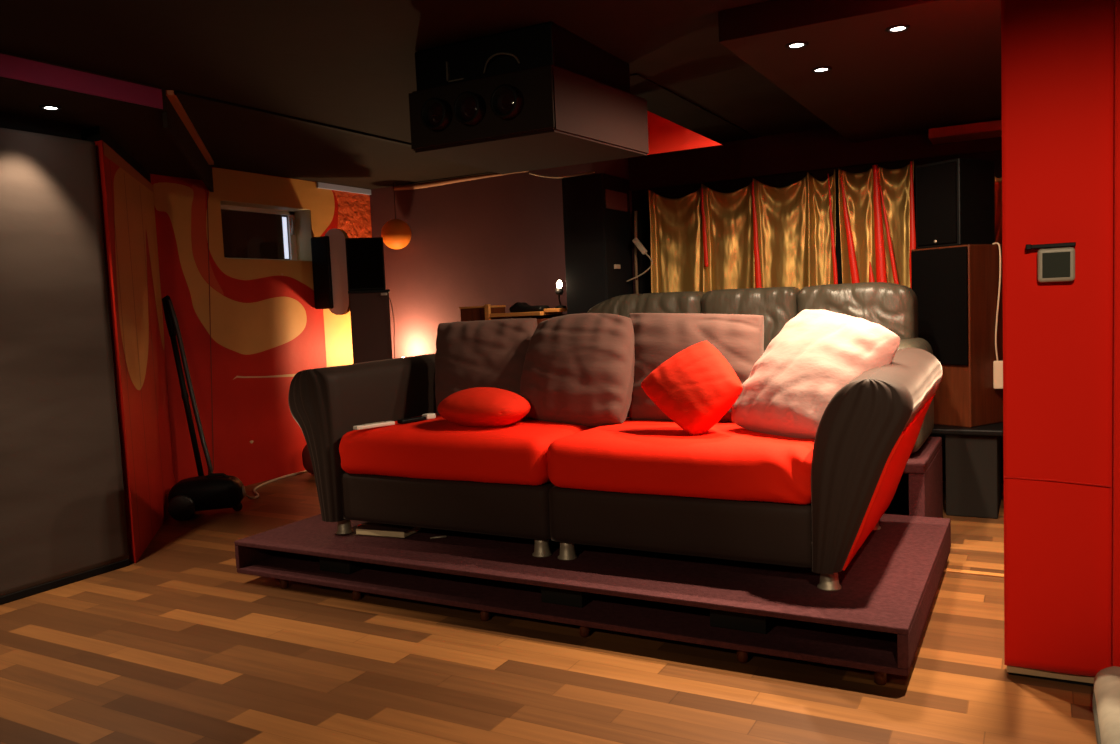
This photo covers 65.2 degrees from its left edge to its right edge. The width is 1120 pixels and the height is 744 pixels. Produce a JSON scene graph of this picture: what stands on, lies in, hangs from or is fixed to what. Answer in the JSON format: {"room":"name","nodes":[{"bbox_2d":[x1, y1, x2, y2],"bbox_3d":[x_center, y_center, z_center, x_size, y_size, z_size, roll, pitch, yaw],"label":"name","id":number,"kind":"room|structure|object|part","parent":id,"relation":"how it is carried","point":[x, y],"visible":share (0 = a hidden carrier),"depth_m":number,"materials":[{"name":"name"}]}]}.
{"room":"home theater","nodes":[
{"label":"home theater","id":0,"kind":"room"},
{"bbox_2d":[0,112,81,139],"bbox_3d":[-3.374,0.041,2.197,0.170,2.200,4.600,0,5,29],"label":"wall","id":1,"kind":"structure","parent":0,"point":[7,120],"depth_m":3.92,"materials":[{"name":"black paint"}]},
{"bbox_2d":[0,128,129,604],"bbox_3d":[-3.228,0.125,2.200,0.042,2.020,4.530,0,5,29],"label":"screen","id":2,"kind":"object","parent":1,"relation":"attached to","point":[63,516],"visible":1,"depth_m":3.92,"materials":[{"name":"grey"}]},
{"bbox_2d":[0,51,213,191],"bbox_3d":[-3.156,-1.036,2.865,1.494,0.169,6.140,0,5,29],"label":"ceiling","id":3,"kind":"structure","parent":0,"point":[139,117],"depth_m":3.82,"materials":[{"name":"black paint"}]},
{"bbox_2d":[39,105,61,110],"bbox_3d":[-2.173,-1.126,3.737,0.084,0.006,0.084,0,5,29],"label":"recessed light","id":4,"kind":"object","parent":3,"relation":"in","point":[44,107],"visible":1,"depth_m":3.73,"materials":[{"name":"black paint"}]},
{"bbox_2d":[166,90,213,164],"bbox_3d":[-2.006,-1.302,4.801,0.034,0.022,1.860,-4,4,-16],"label":"trim","id":5,"kind":"structure","parent":3,"relation":"attached to","point":[172,97],"depth_m":4.51,"materials":[{"name":"brown"}]},
{"bbox_2d":[81,126,174,562],"bbox_3d":[-2.391,-0.154,4.929,0.124,2.099,1.556,-4,4,-16],"label":"wall","id":6,"kind":"structure","parent":0,"point":[125,187],"depth_m":4.63,"materials":[{"name":"red paint"}]},
{"bbox_2d":[150,167,371,485],"bbox_3d":[-2.209,-0.327,6.471,0.303,2.200,2.245,0,5,29],"label":"wall","id":7,"kind":"structure","parent":0,"point":[248,327],"depth_m":6.13,"materials":[{"name":"red paint"}]},
{"bbox_2d":[220,200,311,260],"bbox_3d":[-2.204,-1.010,6.378,0.194,0.399,0.896,0,5,29],"label":"window","id":8,"kind":"structure","parent":7,"relation":"in","point":[249,230],"depth_m":6.55,"materials":[{"name":"beige"}]},
{"bbox_3d":[-2.256,-1.009,6.464,0.004,0.347,0.695,0,5,29],"label":"pane","id":9,"kind":"part","parent":8,"relation":"part of","materials":[{"name":"clear glass"}]},
{"bbox_3d":[-2.061,-1.122,6.754,0.024,0.130,0.022,0,5,29],"label":"handle","id":10,"kind":"part","parent":8,"relation":"part of","materials":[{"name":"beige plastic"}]},
{"bbox_2d":[311,229,349,314],"bbox_3d":[-1.740,-0.758,6.666,0.331,0.650,0.070,0,5,29],"label":"speaker","id":11,"kind":"object","parent":7,"relation":"attached to","point":[329,263],"visible":0.96,"depth_m":6.64,"materials":[{"name":"black plastic"}]},
{"bbox_3d":[-1.684,-0.759,6.647,0.216,0.650,0.040,0,5,29],"label":"panel","id":12,"kind":"part","parent":11,"relation":"part of","materials":[{"name":"pink"}]},
{"bbox_2d":[316,182,370,194],"bbox_3d":[-1.725,-1.469,7.023,0.019,0.042,0.610,0,5,29],"label":"trim","id":13,"kind":"structure","parent":7,"relation":"attached to","point":[319,184],"depth_m":7.00,"materials":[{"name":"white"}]},
{"bbox_2d":[0,0,829,188],"bbox_3d":[-0.640,-1.233,2.373,6.800,0.080,7.945,0,5,29],"label":"ceiling","id":14,"kind":"structure","parent":0,"point":[348,64],"depth_m":3.52,"materials":[{"name":"black paint"}]},
{"bbox_2d":[174,91,410,146],"bbox_3d":[-1.009,-1.386,5.256,0.040,0.012,3.015,0,5,29],"label":"trim","id":15,"kind":"structure","parent":14,"relation":"attached to","point":[178,93],"depth_m":4.49,"materials":[{"name":"black paint"}]},
{"bbox_2d":[381,183,410,248],"bbox_3d":[-1.318,-1.246,7.011,0.240,0.524,0.240,0,5,29],"label":"lantern","id":16,"kind":"object","parent":14,"relation":"hanging from","point":[396,233],"visible":0.99,"depth_m":6.94,"materials":[{"name":"orange"}]},
{"bbox_3d":[-1.312,-1.104,7.021,0.240,0.240,0.240,0,5,29],"label":"lamp shade","id":17,"kind":"part","parent":16,"relation":"part of","materials":[{"name":"orange"}]},
{"bbox_2d":[409,22,648,173],"bbox_3d":[-0.142,-1.107,3.634,0.759,0.398,0.796,0,5,29],"label":"projector","id":18,"kind":"object","parent":14,"relation":"hanging from","point":[542,96],"visible":1,"depth_m":3.39,"materials":[{"name":"black"}]},
{"bbox_3d":[-0.481,-1.000,3.400,0.088,0.088,0.012,0,5,29],"label":"glass","id":19,"kind":"part","parent":18,"relation":"part of","materials":[{"name":"black"}]},
{"bbox_3d":[-0.345,-1.001,3.326,0.088,0.088,0.012,0,5,29],"label":"glass","id":20,"kind":"part","parent":18,"relation":"part of","materials":[{"name":"black"}]},
{"bbox_3d":[-0.311,-1.000,3.342,0.653,0.220,0.009,0,5,29],"label":"panel","id":21,"kind":"part","parent":18,"relation":"part of","materials":[{"name":"black fabric"}]},
{"bbox_3d":[-0.198,-1.001,3.245,0.088,0.088,0.012,0,5,29],"label":"glass","id":22,"kind":"part","parent":18,"relation":"part of","materials":[{"name":"black"}]},
{"bbox_2d":[647,111,721,154],"bbox_3d":[0.459,-1.237,4.361,0.715,0.298,0.012,0,5,29],"label":"board","id":23,"kind":"object","parent":14,"relation":"hanging from","point":[664,135],"visible":0.24,"depth_m":4.32,"materials":[{"name":"red paint"}]},
{"bbox_2d":[718,0,1001,142],"bbox_3d":[2.332,-1.362,3.673,2.600,0.109,2.585,0,5,29],"label":"ceiling panel","id":24,"kind":"object","parent":14,"relation":"attached to","point":[944,70],"visible":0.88,"depth_m":3.47,"materials":[{"name":"black"}]},
{"bbox_2d":[785,41,807,48],"bbox_3d":[0.877,-1.210,3.246,0.084,0.006,0.084,0,5,29],"label":"recessed light","id":25,"kind":"object","parent":24,"relation":"attached to","point":[799,44],"visible":1,"depth_m":3.24,"materials":[{"name":"black paint"}]},
{"bbox_2d":[811,66,831,72],"bbox_3d":[1.078,-1.246,3.613,0.084,0.006,0.084,0,5,29],"label":"recessed light","id":26,"kind":"object","parent":24,"relation":"attached to","point":[823,69],"visible":1,"depth_m":3.60,"materials":[{"name":"black paint"}]},
{"bbox_2d":[885,24,910,32],"bbox_3d":[1.194,-1.212,3.096,0.084,0.006,0.084,0,5,29],"label":"recessed light","id":27,"kind":"object","parent":24,"relation":"attached to","point":[901,27],"visible":1,"depth_m":3.09,"materials":[{"name":"black paint"}]},
{"bbox_3d":[1.194,-1.213,3.096,0.051,0.004,0.051,0,5,29],"label":"bulb","id":28,"kind":"part","parent":27,"relation":"part of","materials":[{"name":"white"}]},
{"bbox_2d":[0,472,1096,743],"bbox_3d":[-0.543,1.028,2.542,6.800,0.060,7.945,0,5,29],"label":"floor","id":29,"kind":"structure","parent":0,"point":[172,645],"depth_m":2.81,"materials":[{"name":"brown wood"}]},
{"bbox_2d":[162,295,306,520],"bbox_3d":[-2.174,0.147,5.899,0.534,1.337,1.644,-2,4,3],"label":"vacuum cleaner","id":30,"kind":"object","parent":29,"relation":"on","point":[212,491],"visible":0.99,"depth_m":5.30,"materials":[{"name":"black plastic"}]},
{"bbox_3d":[-2.079,0.643,5.315,0.181,0.062,0.020,-3,4,-11],"label":"carry handle","id":31,"kind":"part","parent":30,"relation":"part of","materials":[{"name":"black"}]},
{"bbox_2d":[242,485,245,496],"bbox_3d":[-1.932,0.728,5.350,0.019,0.071,0.070,-3,4,-11],"label":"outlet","id":32,"kind":"object","parent":30,"relation":"attached to","point":[243,487],"depth_m":5.33,"materials":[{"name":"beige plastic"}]},
{"bbox_3d":[-1.995,0.731,6.049,0.215,0.137,1.417,-2,4,4],"label":"power cord","id":33,"kind":"part","parent":30,"relation":"part of","materials":[{"name":"beige plastic"}]},
{"bbox_2d":[302,444,313,474],"bbox_3d":[-1.771,0.627,6.458,0.240,0.263,0.240,0,5,29],"label":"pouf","id":34,"kind":"object","parent":29,"relation":"on","point":[306,459],"visible":0.26,"depth_m":6.37,"materials":[{"name":"red fabric"}]},
{"bbox_2d":[348,289,392,363],"bbox_3d":[-1.427,0.050,6.721,0.304,1.345,0.280,-3,4,-12],"label":"speaker stand","id":35,"kind":"object","parent":29,"relation":"on","point":[369,310],"visible":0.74,"depth_m":6.56,"materials":[{"name":"black laminate"}]},
{"bbox_2d":[345,237,385,290],"bbox_3d":[-1.474,-0.813,6.646,0.275,0.390,0.257,-3,4,-12],"label":"monitor speaker","id":36,"kind":"object","parent":35,"relation":"on","point":[364,256],"visible":0.93,"depth_m":6.52},
{"bbox_2d":[381,293,394,357],"bbox_3d":[-1.270,-0.230,6.526,0.096,0.718,0.038,-2,4,4],"label":"cable","id":37,"kind":"object","parent":36,"relation":"hanging from","point":[381,293],"visible":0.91,"depth_m":6.50,"materials":[{"name":"beige plastic"}]},
{"bbox_3d":[-1.455,-0.610,6.672,0.304,0.020,0.280,-3,4,-12],"label":"plate","id":38,"kind":"part","parent":35,"relation":"part of","materials":[{"name":"black plastic"}]},
{"bbox_2d":[459,305,505,320],"bbox_3d":[-0.550,0.102,6.562,0.253,1.190,0.250,0,5,29],"label":"wooden box","id":39,"kind":"object","parent":29,"relation":"on","point":[472,313],"visible":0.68,"depth_m":6.43,"materials":[{"name":"brown wood"}]},
{"bbox_3d":[-0.576,-0.483,6.518,0.253,0.015,0.250,0,5,29],"label":"lid","id":40,"kind":"part","parent":39,"relation":"part of","materials":[{"name":"brown wood"}]},
{"bbox_2d":[484,304,566,325],"bbox_3d":[-0.169,0.097,6.343,0.618,1.200,0.335,0,5,29],"label":"shelf unit","id":41,"kind":"object","parent":29,"relation":"on","point":[546,314],"visible":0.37,"depth_m":6.26,"materials":[{"name":"brown wood"}]},
{"bbox_3d":[-0.497,0.110,6.350,0.036,1.200,0.030,0,5,29],"label":"panel","id":42,"kind":"part","parent":41,"relation":"part of","materials":[{"name":"brown wood"}]},
{"bbox_3d":[-0.414,0.146,6.501,0.036,1.100,0.304,0,5,29],"label":"panel","id":43,"kind":"part","parent":41,"relation":"part of","materials":[{"name":"brown"}]},
{"bbox_3d":[-0.244,-0.420,6.337,0.422,0.027,0.330,0,5,29],"label":"shelf","id":44,"kind":"part","parent":41,"relation":"part of","materials":[{"name":"brown wood"}]},
{"bbox_2d":[509,302,549,312],"bbox_3d":[-0.219,-0.464,6.256,0.270,0.077,0.140,0,5,29],"label":"bag","id":45,"kind":"object","parent":41,"relation":"on","point":[518,306],"visible":0.86,"depth_m":6.21,"materials":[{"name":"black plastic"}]},
{"bbox_3d":[-0.098,-0.019,6.473,0.547,0.805,0.020,0,5,29],"label":"panel","id":46,"kind":"part","parent":41,"relation":"part of","materials":[{"name":"brown"}]},
{"bbox_3d":[-0.176,-0.330,6.314,0.520,0.105,0.260,0,5,29],"label":"drawer","id":47,"kind":"part","parent":41,"relation":"part of","materials":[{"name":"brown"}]},
{"bbox_3d":[0.007,-0.442,6.226,0.125,0.025,0.280,0,5,29],"label":"shelf","id":48,"kind":"part","parent":41,"relation":"part of","materials":[{"name":"brown wood"}]},
{"bbox_2d":[555,280,565,307],"bbox_3d":[0.001,-0.544,6.115,0.079,0.196,0.148,-2,4,2],"label":"desk lamp","id":49,"kind":"object","parent":41,"relation":"on","point":[559,291],"visible":0.96,"depth_m":6.05,"materials":[{"name":"black plastic"}]},
{"bbox_3d":[-0.005,-0.608,6.059,0.042,0.059,0.041,0,5,29],"label":"bulb","id":50,"kind":"part","parent":49,"relation":"part of","materials":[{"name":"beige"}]},
{"bbox_2d":[234,514,950,684],"bbox_3d":[0.116,0.779,3.790,2.775,0.195,1.371,0,5,29],"label":"platform","id":51,"kind":"object","parent":29,"relation":"on","point":[876,622],"visible":0.69,"depth_m":3.15,"materials":[{"name":"fabric"}]},
{"bbox_3d":[-1.092,0.755,4.450,0.022,0.101,1.369,0,5,29],"label":"panel","id":52,"kind":"part","parent":51,"relation":"part of","materials":[{"name":"fabric"}]},
{"bbox_2d":[354,522,422,538],"bbox_3d":[-0.759,0.696,3.875,0.260,0.033,0.145,-1,5,23],"label":"book","id":53,"kind":"object","parent":51,"relation":"on","point":[371,529],"visible":0.8,"depth_m":3.83,"materials":[{"name":"beige paper"}]},
{"bbox_2d":[430,536,446,538],"bbox_3d":[-0.519,0.707,3.747,0.072,0.008,0.008,-3,4,-13],"label":"pen","id":54,"kind":"object","parent":51,"relation":"on","point":[437,536],"visible":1,"depth_m":3.74,"materials":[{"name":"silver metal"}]},
{"bbox_2d":[288,348,942,590],"bbox_3d":[0.170,0.306,3.740,2.615,0.750,1.042,0,5,29],"label":"sofa","id":55,"kind":"object","parent":51,"relation":"on","point":[730,491],"visible":0.85,"depth_m":3.22,"materials":[{"name":"red fabric"}]},
{"bbox_3d":[-0.967,0.679,3.922,0.078,0.078,0.078,0,5,29],"label":"leg","id":56,"kind":"part","parent":55,"relation":"part of","materials":[{"name":"silver metal"}]},
{"bbox_3d":[-0.862,0.274,4.295,0.269,0.680,1.029,0,5,29],"label":"armrest","id":57,"kind":"part","parent":55,"relation":"part of","materials":[{"name":"black fabric"}]},
{"bbox_2d":[353,421,394,429],"bbox_3d":[-0.806,0.230,3.801,0.190,0.018,0.035,-6,6,-43],"label":"remote control","id":58,"kind":"object","parent":55,"relation":"on","point":[387,423],"visible":1,"depth_m":3.79,"materials":[{"name":"beige"}]},
{"bbox_2d":[397,413,435,423],"bbox_3d":[-0.647,0.209,3.955,0.040,0.024,0.199,1,6,40],"label":"handset","id":59,"kind":"object","parent":55,"relation":"on","point":[427,416],"visible":1,"depth_m":3.95,"materials":[{"name":"black plastic"}]},
{"bbox_2d":[339,413,591,485],"bbox_3d":[-0.349,0.316,3.878,1.035,0.207,0.762,0,5,29],"label":"seat cushion","id":60,"kind":"object","parent":55,"relation":"on","point":[438,451],"depth_m":3.57,"materials":[{"name":"red fabric"}]},
{"bbox_2d":[438,387,530,426],"bbox_3d":[-0.325,0.153,3.742,0.431,0.175,0.321,0,5,29],"label":"cushion","id":61,"kind":"object","parent":55,"relation":"on","point":[477,406],"visible":0.99,"depth_m":3.62,"materials":[{"name":"red fabric"}]},
{"bbox_2d":[435,318,536,414],"bbox_3d":[-0.362,-0.016,4.127,0.602,0.459,0.274,0,5,31],"label":"cushion","id":62,"kind":"object","parent":55,"relation":"on","point":[482,353],"visible":0.64,"depth_m":4.03,"materials":[{"name":"brown fabric"}]},
{"bbox_3d":[-0.071,0.677,3.430,0.078,0.078,0.078,0,5,29],"label":"leg","id":63,"kind":"part","parent":55,"relation":"part of","materials":[{"name":"silver metal"}]},
{"bbox_3d":[0.028,0.677,3.376,0.078,0.078,0.078,0,5,29],"label":"leg","id":64,"kind":"part","parent":55,"relation":"part of","materials":[{"name":"silver metal"}]},
{"bbox_2d":[519,313,634,427],"bbox_3d":[0.073,-0.009,3.779,0.536,0.486,0.311,0,5,29],"label":"cushion","id":65,"kind":"object","parent":55,"relation":"on","point":[578,369],"visible":0.91,"depth_m":3.67,"materials":[{"name":"brown fabric"}]},
{"bbox_2d":[547,417,814,504],"bbox_3d":[0.552,0.315,3.384,1.010,0.208,0.762,0,5,29],"label":"seat cushion","id":66,"kind":"object","parent":55,"relation":"on","point":[649,461],"depth_m":3.07,"materials":[{"name":"red fabric"}]},
{"bbox_2d":[641,341,742,434],"bbox_3d":[0.488,0.060,3.278,0.418,0.343,0.247,0,5,29],"label":"cushion","id":67,"kind":"object","parent":55,"relation":"on","point":[697,386],"visible":0.99,"depth_m":3.18,"materials":[{"name":"red fabric"}]},
{"bbox_2d":[629,313,763,421],"bbox_3d":[0.547,-0.022,3.627,0.594,0.458,0.267,0,5,26],"label":"cushion","id":68,"kind":"object","parent":55,"relation":"on","point":[739,338],"visible":0.53,"depth_m":3.58,"materials":[{"name":"brown fabric"}]},
{"bbox_2d":[731,309,899,438],"bbox_3d":[0.914,0.008,3.170,0.431,0.465,0.469,-5,5,-30],"label":"cushion","id":69,"kind":"object","parent":55,"relation":"on","point":[787,392],"visible":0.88,"depth_m":3.06,"materials":[{"name":"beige fabric"}]},
{"bbox_3d":[0.892,0.675,2.902,0.078,0.078,0.078,0,5,29],"label":"leg","id":70,"kind":"part","parent":55,"relation":"part of","materials":[{"name":"silver metal"}]},
{"bbox_3d":[1.282,0.605,3.614,0.078,0.078,0.078,0,5,29],"label":"leg","id":71,"kind":"part","parent":55,"relation":"part of","materials":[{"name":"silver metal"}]},
{"bbox_3d":[1.175,0.273,3.180,0.314,0.673,1.026,0,5,29],"label":"armrest","id":72,"kind":"part","parent":55,"relation":"part of","materials":[{"name":"black fabric"}]},
{"bbox_3d":[1.318,0.750,3.128,0.030,0.101,1.369,0,5,29],"label":"panel","id":73,"kind":"part","parent":51,"relation":"part of","materials":[{"name":"fabric"}]},
{"bbox_2d":[562,173,632,314],"bbox_3d":[0.297,-0.323,6.119,0.327,2.030,0.439,0,5,29],"label":"door","id":74,"kind":"structure","parent":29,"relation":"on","point":[596,207],"depth_m":5.91,"materials":[{"name":"black"}]},
{"bbox_3d":[0.188,-0.310,5.936,0.300,2.000,0.013,0,5,29],"label":"door","id":75,"kind":"part","parent":74,"relation":"part of","materials":[{"name":"black"}]},
{"bbox_3d":[0.385,-1.166,5.964,0.011,0.125,0.330,0,5,29],"label":"plate","id":76,"kind":"part","parent":74,"relation":"part of","materials":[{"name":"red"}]},
{"bbox_2d":[614,264,620,268],"bbox_3d":[0.390,-0.717,5.966,0.016,0.030,0.080,0,5,29],"label":"socket","id":77,"kind":"object","parent":74,"relation":"attached to","point":[616,266],"depth_m":5.95,"materials":[{"name":"beige plastic"}]},
{"bbox_2d":[626,211,652,293],"bbox_3d":[0.549,-0.664,6.034,0.104,0.900,0.184,-5,5,-33],"label":"lead","id":78,"kind":"object","parent":74,"relation":"hanging from","point":[637,244],"visible":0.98,"depth_m":6.08,"materials":[{"name":"brown"}]},
{"bbox_2d":[884,437,942,517],"bbox_3d":[0.746,0.573,4.672,2.312,0.420,0.780,0,5,29],"label":"platform","id":79,"kind":"object","parent":29,"relation":"on","point":[919,492],"visible":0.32,"depth_m":4.04,"materials":[{"name":"fabric"}]},
{"bbox_2d":[587,282,933,453],"bbox_3d":[0.866,-0.036,4.562,1.950,0.791,0.693,0,5,29],"label":"leather sofa","id":80,"kind":"object","parent":79,"relation":"on","point":[892,306],"visible":0.27,"depth_m":4.48,"materials":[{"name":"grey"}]},
{"bbox_2d":[587,291,703,317],"bbox_3d":[0.490,-0.198,4.996,0.715,0.500,0.268,0,5,29],"label":"cushion","id":81,"kind":"object","parent":80,"relation":"on","point":[689,301],"depth_m":4.84,"materials":[{"name":"grey leather"}]},
{"bbox_2d":[701,287,799,349],"bbox_3d":[1.029,-0.199,4.699,0.515,0.501,0.270,0,5,29],"label":"cushion","id":82,"kind":"object","parent":80,"relation":"on","point":[778,305],"depth_m":4.55,"materials":[{"name":"grey leather"}]},
{"bbox_2d":[797,282,917,339],"bbox_3d":[1.502,-0.200,4.439,0.565,0.501,0.271,0,5,29],"label":"cushion","id":83,"kind":"object","parent":80,"relation":"on","point":[892,306],"depth_m":4.29,"materials":[{"name":"grey leather"}]},
{"bbox_3d":[1.632,0.104,4.134,0.195,0.509,0.650,0,5,29],"label":"armrest","id":84,"kind":"part","parent":80,"relation":"part of","materials":[{"name":"brown leather"}]},
{"bbox_3d":[0.922,0.564,4.998,2.187,0.375,0.040,0,5,29],"label":"panel","id":85,"kind":"part","parent":79,"relation":"part of","materials":[{"name":"black"}]},
{"bbox_3d":[1.732,0.594,4.135,0.065,0.375,0.778,0,5,29],"label":"panel","id":86,"kind":"part","parent":79,"relation":"part of","materials":[{"name":"fabric"}]},
{"bbox_2d":[931,422,1002,518],"bbox_3d":[2.148,0.497,4.652,0.390,0.455,0.460,0,5,29],"label":"subwoofer","id":87,"kind":"object","parent":29,"relation":"on","point":[972,455],"visible":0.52,"depth_m":4.45,"materials":[{"name":"black"}]},
{"bbox_2d":[911,244,1002,427],"bbox_3d":[2.143,-0.198,4.665,0.480,0.929,0.505,0,5,29],"label":"tower speaker","id":88,"kind":"object","parent":87,"relation":"on","point":[955,288],"visible":0.66,"depth_m":4.50},
{"bbox_2d":[911,246,967,364],"bbox_3d":[1.971,-0.339,4.554,0.015,0.600,0.324,-5,5,-31],"label":"grille","id":89,"kind":"object","parent":88,"relation":"attached to","point":[939,275],"depth_m":4.52,"materials":[{"name":"black fabric"}]},
{"bbox_2d":[916,158,994,248],"bbox_3d":[2.081,-0.881,4.629,0.320,0.440,0.260,-5,5,-31],"label":"speaker","id":90,"kind":"object","parent":88,"relation":"on","point":[955,198],"visible":0.94,"depth_m":4.53},
{"bbox_2d":[916,161,956,245],"bbox_3d":[1.956,-0.870,4.553,0.013,0.410,0.230,-5,5,-31],"label":"grille","id":91,"kind":"object","parent":90,"relation":"attached to","point":[936,182],"depth_m":4.54,"materials":[{"name":"black fabric"}]},
{"bbox_2d":[992,242,1002,388],"bbox_3d":[2.264,-0.291,4.528,0.052,0.755,0.076,0,5,29],"label":"power strip","id":92,"kind":"object","parent":88,"relation":"attached to","point":[997,365],"visible":0.96,"depth_m":4.52,"materials":[{"name":"beige"}]},
{"bbox_3d":[2.139,0.285,4.636,0.390,0.030,0.460,0,5,29],"label":"plate","id":93,"kind":"part","parent":87,"relation":"part of","materials":[{"name":"black plastic"}]},
{"bbox_2d":[943,568,1003,576],"bbox_3d":[1.737,0.821,3.558,0.340,0.008,0.030,0,5,29],"label":"trim","id":94,"kind":"structure","parent":29,"relation":"on","point":[945,569],"depth_m":3.58,"materials":[{"name":"brown wood"}]},
{"bbox_2d":[1009,672,1093,686],"bbox_3d":[1.470,0.902,2.589,0.255,0.013,0.033,0,5,29],"label":"baseboard","id":95,"kind":"structure","parent":29,"relation":"on","point":[1017,674],"depth_m":2.58,"materials":[{"name":"brown wood"}]},
{"bbox_2d":[1092,666,1119,743],"bbox_3d":[1.602,0.874,2.034,0.616,0.138,0.616,0,5,29],"label":"floor cushion","id":96,"kind":"object","parent":29,"relation":"on","point":[1106,695],"visible":1,"depth_m":2.19,"materials":[{"name":"beige fabric"}]},
{"bbox_2d":[370,127,1003,483],"bbox_3d":[1.276,-0.431,5.863,6.800,2.200,0.150,0,5,29],"label":"wall","id":97,"kind":"structure","parent":0,"point":[497,240],"depth_m":6.58,"materials":[{"name":"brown paint"}]},
{"bbox_2d":[392,171,528,189],"bbox_3d":[-0.792,-1.486,6.802,1.275,0.045,0.044,0,5,29],"label":"trim","id":98,"kind":"structure","parent":97,"relation":"attached to","point":[467,178],"depth_m":6.84,"materials":[{"name":"brown"}]},
{"bbox_2d":[529,171,594,177],"bbox_3d":[0.007,-1.346,5.934,0.493,0.067,0.027,0,5,26],"label":"cable","id":99,"kind":"object","parent":97,"relation":"attached to","point":[592,171],"visible":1,"depth_m":5.92,"materials":[{"name":"beige plastic"}]},
{"bbox_2d":[630,73,757,142],"bbox_3d":[0.699,-1.433,4.876,0.260,0.007,1.935,0,5,29],"label":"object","id":100,"kind":"structure","parent":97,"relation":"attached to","point":[661,101],"depth_m":4.82,"materials":[{"name":"black paint"}]},
{"bbox_2d":[648,169,837,292],"bbox_3d":[1.187,-0.709,5.711,1.266,1.083,0.143,0,5,29],"label":"curtain","id":101,"kind":"object","parent":97,"relation":"hanging from","point":[756,235],"visible":0.68,"depth_m":5.69,"materials":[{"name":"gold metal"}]},
{"bbox_2d":[838,160,917,288],"bbox_3d":[1.929,-0.710,5.300,0.444,1.083,0.149,0,5,29],"label":"curtain","id":102,"kind":"object","parent":97,"relation":"hanging from","point":[877,209],"visible":0.7,"depth_m":5.27,"materials":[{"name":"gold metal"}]},
{"bbox_2d":[928,120,1001,144],"bbox_3d":[2.607,-1.361,4.815,1.055,0.055,0.244,0,5,29],"label":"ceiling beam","id":103,"kind":"structure","parent":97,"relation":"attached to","point":[989,129],"depth_m":4.91,"materials":[{"name":"red"}]},
{"bbox_2d":[995,177,1001,243],"bbox_3d":[2.566,-0.913,4.988,0.255,0.462,0.130,0,5,29],"label":"curtain","id":104,"kind":"object","parent":97,"relation":"hanging from","point":[998,181],"visible":0.2,"depth_m":4.99,"materials":[{"name":"red fabric"}]},
{"bbox_2d":[1001,0,1113,682],"bbox_3d":[1.417,-0.192,2.500,0.272,2.186,0.071,0,5,29],"label":"column","id":105,"kind":"structure","parent":0,"point":[1057,56],"depth_m":2.48,"materials":[{"name":"red paint"}]},
{"bbox_2d":[1026,242,1075,249],"bbox_3d":[1.376,-0.354,2.458,0.122,0.015,0.030,0,5,29],"label":"wall bracket","id":106,"kind":"object","parent":105,"relation":"attached to","point":[1070,244],"visible":1,"depth_m":2.45,"materials":[{"name":"black plastic"}]},
{"bbox_2d":[1037,247,1074,282],"bbox_3d":[1.390,-0.300,2.454,0.092,0.094,0.032,0,5,29],"label":"thermostat","id":107,"kind":"object","parent":105,"relation":"attached to","point":[1053,264],"visible":1,"depth_m":2.44,"materials":[{"name":"beige plastic"}]},
{"bbox_2d":[1111,0,1119,666],"bbox_3d":[1.774,-0.195,2.408,0.444,2.199,0.300,0,5,29],"label":"wall column","id":108,"kind":"structure","parent":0,"point":[1115,656],"depth_m":2.40,"materials":[{"name":"red paint"}]}
]}

